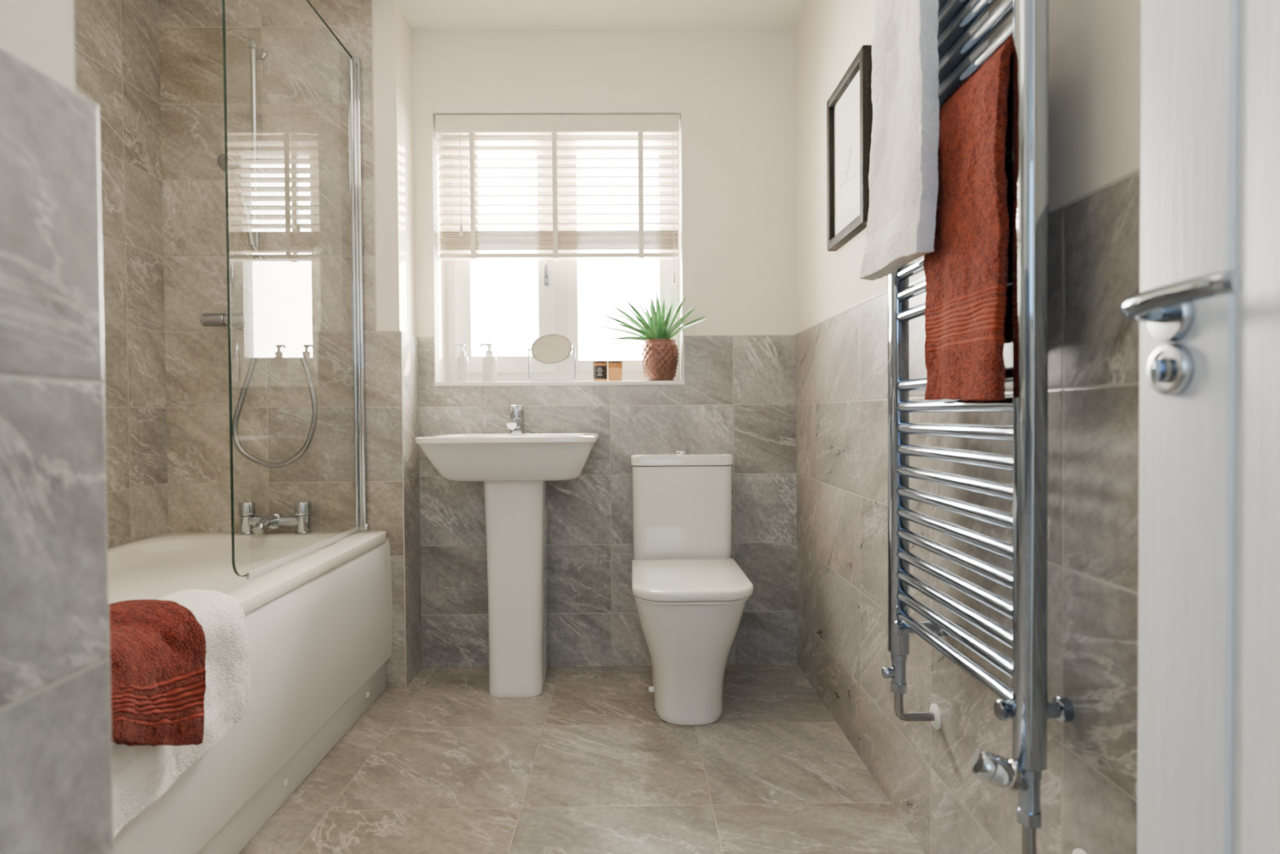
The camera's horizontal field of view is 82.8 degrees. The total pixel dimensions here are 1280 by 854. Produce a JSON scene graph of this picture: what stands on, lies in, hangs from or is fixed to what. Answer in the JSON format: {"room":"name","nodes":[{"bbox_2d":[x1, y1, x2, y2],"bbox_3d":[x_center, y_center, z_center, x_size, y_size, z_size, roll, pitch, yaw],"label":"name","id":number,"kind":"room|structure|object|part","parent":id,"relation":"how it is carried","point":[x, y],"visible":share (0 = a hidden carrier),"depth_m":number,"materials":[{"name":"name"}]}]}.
{"room":"bathroom","nodes":[
{"label":"bathroom","id":0,"kind":"room"},
{"bbox_2d":[0,0,114,853],"bbox_3d":[-1.083,-0.217,-0.388,1.226,2.290,2.064,0,1,-1],"label":"wall","id":1,"kind":"structure","parent":0,"point":[56,773],"depth_m":0.59,"materials":[{"name":"grey tile"}]},
{"bbox_2d":[73,0,168,547],"bbox_3d":[-1.645,-0.250,1.721,0.167,2.290,2.300,0,1,-1],"label":"wall","id":2,"kind":"structure","parent":0,"point":[117,56],"depth_m":2.24,"materials":[{"name":"beige tile"}]},
{"bbox_2d":[158,0,422,688],"bbox_3d":[-1.189,-0.270,2.642,0.788,2.290,0.471,0,1,-1],"label":"wall","id":3,"kind":"structure","parent":0,"point":[303,79],"depth_m":2.40,"materials":[{"name":"beige tile"}]},
{"bbox_2d":[200,39,318,467],"bbox_3d":[-1.227,-0.555,2.302,0.375,1.378,0.198,0,1,-1],"label":"shower","id":4,"kind":"object","parent":3,"relation":"attached to","point":[287,321],"visible":0.98,"depth_m":2.33,"materials":[{"name":"silver metal"}]},
{"bbox_3d":[-1.377,-0.346,2.349,0.073,0.043,0.043,0,1,-1],"label":"valve knob","id":5,"kind":"part","parent":4,"relation":"part of","materials":[{"name":"silver metal"}]},
{"bbox_3d":[-1.242,-0.832,2.342,0.019,0.825,0.019,0,1,-1],"label":"riser rail","id":6,"kind":"part","parent":4,"relation":"part of","materials":[{"name":"silver metal"}]},
{"bbox_3d":[-1.100,-0.348,2.353,0.073,0.043,0.043,0,1,-1],"label":"valve knob","id":7,"kind":"part","parent":4,"relation":"part of","materials":[{"name":"silver metal"}]},
{"bbox_3d":[-0.835,-0.269,2.414,0.086,2.290,0.003,0,1,-1],"label":"tile trim","id":8,"kind":"part","parent":3,"relation":"part of","materials":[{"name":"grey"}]},
{"bbox_2d":[239,663,924,853],"bbox_3d":[-0.479,0.934,0.709,2.450,0.060,4.400,0,1,-1],"label":"floor","id":9,"kind":"structure","parent":0,"point":[439,763],"depth_m":1.83,"materials":[{"name":"tile"}]},
{"bbox_2d":[107,500,391,853],"bbox_3d":[-1.183,0.575,1.557,0.736,0.638,1.729,0,1,-1],"label":"bathtub","id":10,"kind":"object","parent":9,"relation":"on","point":[318,622],"visible":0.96,"depth_m":1.80,"materials":[{"name":"white ceramic"}]},
{"bbox_2d":[111,589,251,839],"bbox_3d":[-0.864,0.457,1.197,0.212,0.280,0.451,0,1,-1],"label":"towel","id":11,"kind":"object","parent":10,"relation":"on","point":[142,774],"visible":0.31,"depth_m":1.31,"materials":[{"name":"white fabric"}]},
{"bbox_2d":[108,599,206,746],"bbox_3d":[-0.856,0.414,1.103,0.262,0.244,0.313,0,1,-1],"label":"towel","id":12,"kind":"object","parent":11,"relation":"on","point":[157,650],"visible":0.44,"depth_m":1.15,"materials":[{"name":"red fabric"}]},
{"bbox_2d":[107,529,386,614],"bbox_3d":[-1.186,0.552,1.556,0.732,0.384,1.729,0,1,-1],"label":"tub","id":13,"kind":"object","parent":10,"relation":"in","point":[347,575],"depth_m":2.03,"materials":[{"name":"white ceramic"}]},
{"bbox_2d":[237,500,312,535],"bbox_3d":[-1.183,0.295,2.309,0.236,0.105,0.149,0,1,-1],"label":"tap","id":14,"kind":"object","parent":10,"relation":"on","point":[251,524],"depth_m":2.34,"materials":[{"name":"silver metal"}]},
{"bbox_2d":[222,0,369,578],"bbox_3d":[-0.917,-0.428,2.014,0.040,1.556,0.789,0,1,-1],"label":"screen","id":15,"kind":"object","parent":10,"relation":"on","point":[362,523],"visible":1,"depth_m":2.37,"materials":[{"name":"clear glass"}]},
{"bbox_3d":[-0.936,-0.433,2.379,0.014,1.548,0.014,0,1,-1],"label":"hinge post","id":16,"kind":"part","parent":15,"relation":"part of","materials":[{"name":"silver metal"}]},
{"bbox_2d":[414,404,599,697],"bbox_3d":[-0.412,0.399,2.403,0.554,0.949,0.425,0,1,-1],"label":"basin","id":17,"kind":"object","parent":9,"relation":"on","point":[515,468],"visible":1,"depth_m":2.34,"materials":[{"name":"white ceramic"}]},
{"bbox_2d":[631,450,753,725],"bbox_3d":[0.149,0.479,2.303,0.351,0.785,0.644,0,1,-1],"label":"toilet","id":18,"kind":"object","parent":9,"relation":"on","point":[691,596],"visible":1,"depth_m":2.18,"materials":[{"name":"white ceramic"}]},
{"bbox_3d":[0.143,0.111,2.533,0.350,0.038,0.171,0,1,-1],"label":"cistern lid","id":19,"kind":"part","parent":18,"relation":"part of","materials":[{"name":"white ceramic"}]},
{"bbox_3d":[0.149,0.479,2.213,0.334,0.010,0.452,0,1,-1],"label":"seat","id":20,"kind":"part","parent":18,"relation":"part of","materials":[{"name":"white plastic"}]},
{"bbox_3d":[0.149,0.458,2.213,0.348,0.028,0.465,0,1,-1],"label":"lid","id":21,"kind":"part","parent":18,"relation":"part of","materials":[{"name":"white plastic"}]},
{"bbox_2d":[395,0,808,29],"bbox_3d":[-0.496,-1.425,0.668,2.450,0.080,4.400,0,1,-1],"label":"ceiling","id":22,"kind":"structure","parent":0,"point":[420,14],"depth_m":2.49,"materials":[{"name":"white paint"}]},
{"bbox_2d":[412,29,797,668],"bbox_3d":[-0.119,-0.280,2.741,1.374,2.290,0.265,0,1,-1],"label":"wall","id":23,"kind":"structure","parent":0,"point":[735,91],"depth_m":2.62,"materials":[{"name":"grey tile"}]},
{"bbox_2d":[431,110,684,386],"bbox_3d":[-0.295,-0.642,2.709,0.897,0.982,0.231,0,1,-1],"label":"window","id":24,"kind":"structure","parent":23,"relation":"in","point":[454,297],"depth_m":2.75,"materials":[{"name":"white plastic"}]},
{"bbox_2d":[452,343,468,382],"bbox_3d":[-0.656,-0.234,2.658,0.055,0.143,0.047,0,1,-1],"label":"soap dispenser","id":25,"kind":"object","parent":24,"relation":"on","point":[461,361],"visible":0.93,"depth_m":2.64,"materials":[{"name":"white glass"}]},
{"bbox_2d":[455,354,468,382],"bbox_3d":[-0.651,-0.215,2.659,0.046,0.106,0.047,0,1,-1],"label":"bottle","id":26,"kind":"object","parent":25,"relation":"on","point":[461,361],"depth_m":2.64,"materials":[{"name":"white"}]},
{"bbox_2d":[480,342,497,382],"bbox_3d":[-0.554,-0.234,2.660,0.059,0.143,0.055,0,1,-1],"label":"soap dispenser","id":27,"kind":"object","parent":24,"relation":"on","point":[489,362],"visible":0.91,"depth_m":2.64,"materials":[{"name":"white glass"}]},
{"bbox_2d":[481,354,497,382],"bbox_3d":[-0.551,-0.216,2.660,0.054,0.106,0.055,0,1,-1],"label":"bottle","id":28,"kind":"object","parent":27,"relation":"on","point":[489,362],"depth_m":2.64,"materials":[{"name":"white"}]},
{"bbox_3d":[-0.353,-0.608,2.728,0.018,0.150,0.027,0,1,-1],"label":"handle","id":29,"kind":"part","parent":24,"relation":"part of","materials":[{"name":"silver metal"}]},
{"bbox_2d":[528,333,575,381],"bbox_3d":[-0.323,-0.257,2.663,0.174,0.184,0.096,0,1,-1],"label":"vanity mirror","id":30,"kind":"object","parent":24,"relation":"on","point":[550,348],"visible":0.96,"depth_m":2.66,"materials":[{"name":"silver glass"}]},
{"bbox_3d":[-0.324,-0.286,2.661,0.138,0.114,0.084,0,1,-1],"label":"glass","id":31,"kind":"part","parent":30,"relation":"part of","materials":[{"name":"white mirror"}]},
{"bbox_2d":[435,114,679,284],"bbox_3d":[-0.295,-0.821,2.649,0.877,0.608,0.070,0,1,-1],"label":"blind","id":32,"kind":"object","parent":24,"relation":"attached to","point":[473,241],"visible":1,"depth_m":2.64,"materials":[{"name":"beige wood"}]},
{"bbox_3d":[-0.646,-0.881,2.616,0.016,0.385,0.016,0,1,-1],"label":"pull cord","id":33,"kind":"part","parent":32,"relation":"part of","materials":[{"name":"beige plastic"}]},
{"bbox_3d":[-0.294,-0.624,2.660,0.869,0.016,0.050,0,1,-1],"label":"rail","id":34,"kind":"part","parent":32,"relation":"part of","materials":[{"name":"beige"}]},
{"bbox_3d":[0.122,-0.799,2.630,0.016,0.560,0.016,0,1,-1],"label":"pull cord","id":35,"kind":"part","parent":32,"relation":"part of","materials":[{"name":"beige plastic"}]},
{"bbox_3d":[-0.290,-0.158,2.686,0.897,0.015,0.166,0,1,-1],"label":"sill","id":36,"kind":"part","parent":24,"relation":"part of","materials":[{"name":"white paint"}]},
{"bbox_2d":[592,360,607,381],"bbox_3d":[-0.146,-0.203,2.657,0.054,0.074,0.055,0,1,-1],"label":"candle","id":37,"kind":"object","parent":24,"relation":"on","point":[599,368],"visible":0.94,"depth_m":2.63,"materials":[{"name":"orange glass"}]},
{"bbox_2d":[608,360,622,381],"bbox_3d":[-0.090,-0.203,2.658,0.054,0.074,0.054,0,1,-1],"label":"candle","id":38,"kind":"object","parent":24,"relation":"on","point":[615,367],"visible":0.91,"depth_m":2.64,"materials":[{"name":"orange glass"}]},
{"bbox_3d":[-0.090,-0.237,2.657,0.054,0.006,0.054,0,1,-1],"label":"lid","id":39,"kind":"part","parent":38,"relation":"part of","materials":[{"name":"black"}]},
{"bbox_2d":[564,137,671,372],"bbox_3d":[-0.082,-0.653,2.788,0.400,0.885,0.061,0,1,-1],"label":"window pane","id":40,"kind":"object","parent":24,"relation":"attached to","point":[571,267],"depth_m":2.76,"materials":[{"name":"clear glass"}]},
{"bbox_2d":[599,293,706,380],"bbox_3d":[0.044,-0.329,2.617,0.391,0.325,0.245,0,1,-1],"label":"potted plant","id":41,"kind":"object","parent":24,"relation":"on","point":[660,353],"visible":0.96,"depth_m":2.62,"materials":[{"name":"green plant"}]},
{"bbox_3d":[0.074,-0.243,2.673,0.140,0.150,0.140,0,1,-1],"label":"pot","id":42,"kind":"part","parent":41,"relation":"part of","materials":[{"name":"brown ceramic"}]},
{"bbox_2d":[795,0,1141,853],"bbox_3d":[0.664,-0.250,0.756,0.146,2.290,4.300,0,1,-1],"label":"wall","id":43,"kind":"structure","parent":0,"point":[1089,784],"depth_m":1.19,"materials":[{"name":"grey tile"}]},
{"bbox_2d":[826,44,872,251],"bbox_3d":[0.563,-0.730,1.961,0.028,0.436,0.330,0,1,-1],"label":"picture frame","id":44,"kind":"object","parent":43,"relation":"attached to","point":[850,105],"visible":0.98,"depth_m":1.94,"materials":[{"name":"black wood"}]},
{"bbox_2d":[836,84,859,224],"bbox_3d":[0.564,-0.730,1.961,0.001,0.306,0.220,0,1,-1],"label":"print","id":45,"kind":"object","parent":44,"relation":"attached to","point":[848,113],"depth_m":1.96,"materials":[{"name":"white paper"}]},
{"bbox_3d":[0.597,-0.299,0.614,0.008,0.004,4.019,0,1,-1],"label":"tile trim","id":46,"kind":"part","parent":43,"relation":"part of","materials":[{"name":"grey metal"}]},
{"bbox_2d":[881,0,1086,853],"bbox_3d":[0.510,-0.191,1.190,0.150,1.607,0.516,0,1,-1],"label":"towel radiator","id":47,"kind":"object","parent":43,"relation":"attached to","point":[1026,703],"visible":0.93,"depth_m":0.99,"materials":[{"name":"silver metal"}]},
{"bbox_3d":[0.506,-0.276,1.422,0.036,1.446,0.040,0,1,-1],"label":"post","id":48,"kind":"part","parent":47,"relation":"part of","materials":[{"name":"silver metal"}]},
{"bbox_2d":[859,0,989,280],"bbox_3d":[0.491,-0.601,1.271,0.141,0.643,0.245,0,1,-1],"label":"towel","id":49,"kind":"object","parent":47,"relation":"hanging from","point":[904,181],"visible":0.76,"depth_m":1.23,"materials":[{"name":"white fabric"}]},
{"bbox_2d":[923,35,1013,401],"bbox_3d":[0.508,-0.285,1.099,0.082,0.495,0.260,0,1,-1],"label":"towel","id":50,"kind":"object","parent":47,"relation":"hanging from","point":[969,303],"visible":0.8,"depth_m":1.05,"materials":[{"name":"red fabric"}]},
{"bbox_3d":[0.513,-0.270,0.954,0.036,1.442,0.040,0,1,-1],"label":"post","id":51,"kind":"part","parent":47,"relation":"part of","materials":[{"name":"silver metal"}]},
{"bbox_2d":[1120,0,1279,853],"bbox_3d":[0.520,-0.096,0.381,0.106,1.984,0.762,0,1,-1],"label":"door","id":52,"kind":"structure","parent":43,"relation":"in","point":[1206,307],"depth_m":0.67,"materials":[{"name":"white wood"}]},
{"bbox_3d":[0.490,-0.114,0.649,0.054,0.028,0.146,0,1,-1],"label":"handle","id":53,"kind":"part","parent":52,"relation":"part of","materials":[{"name":"silver metal"}]}
]}

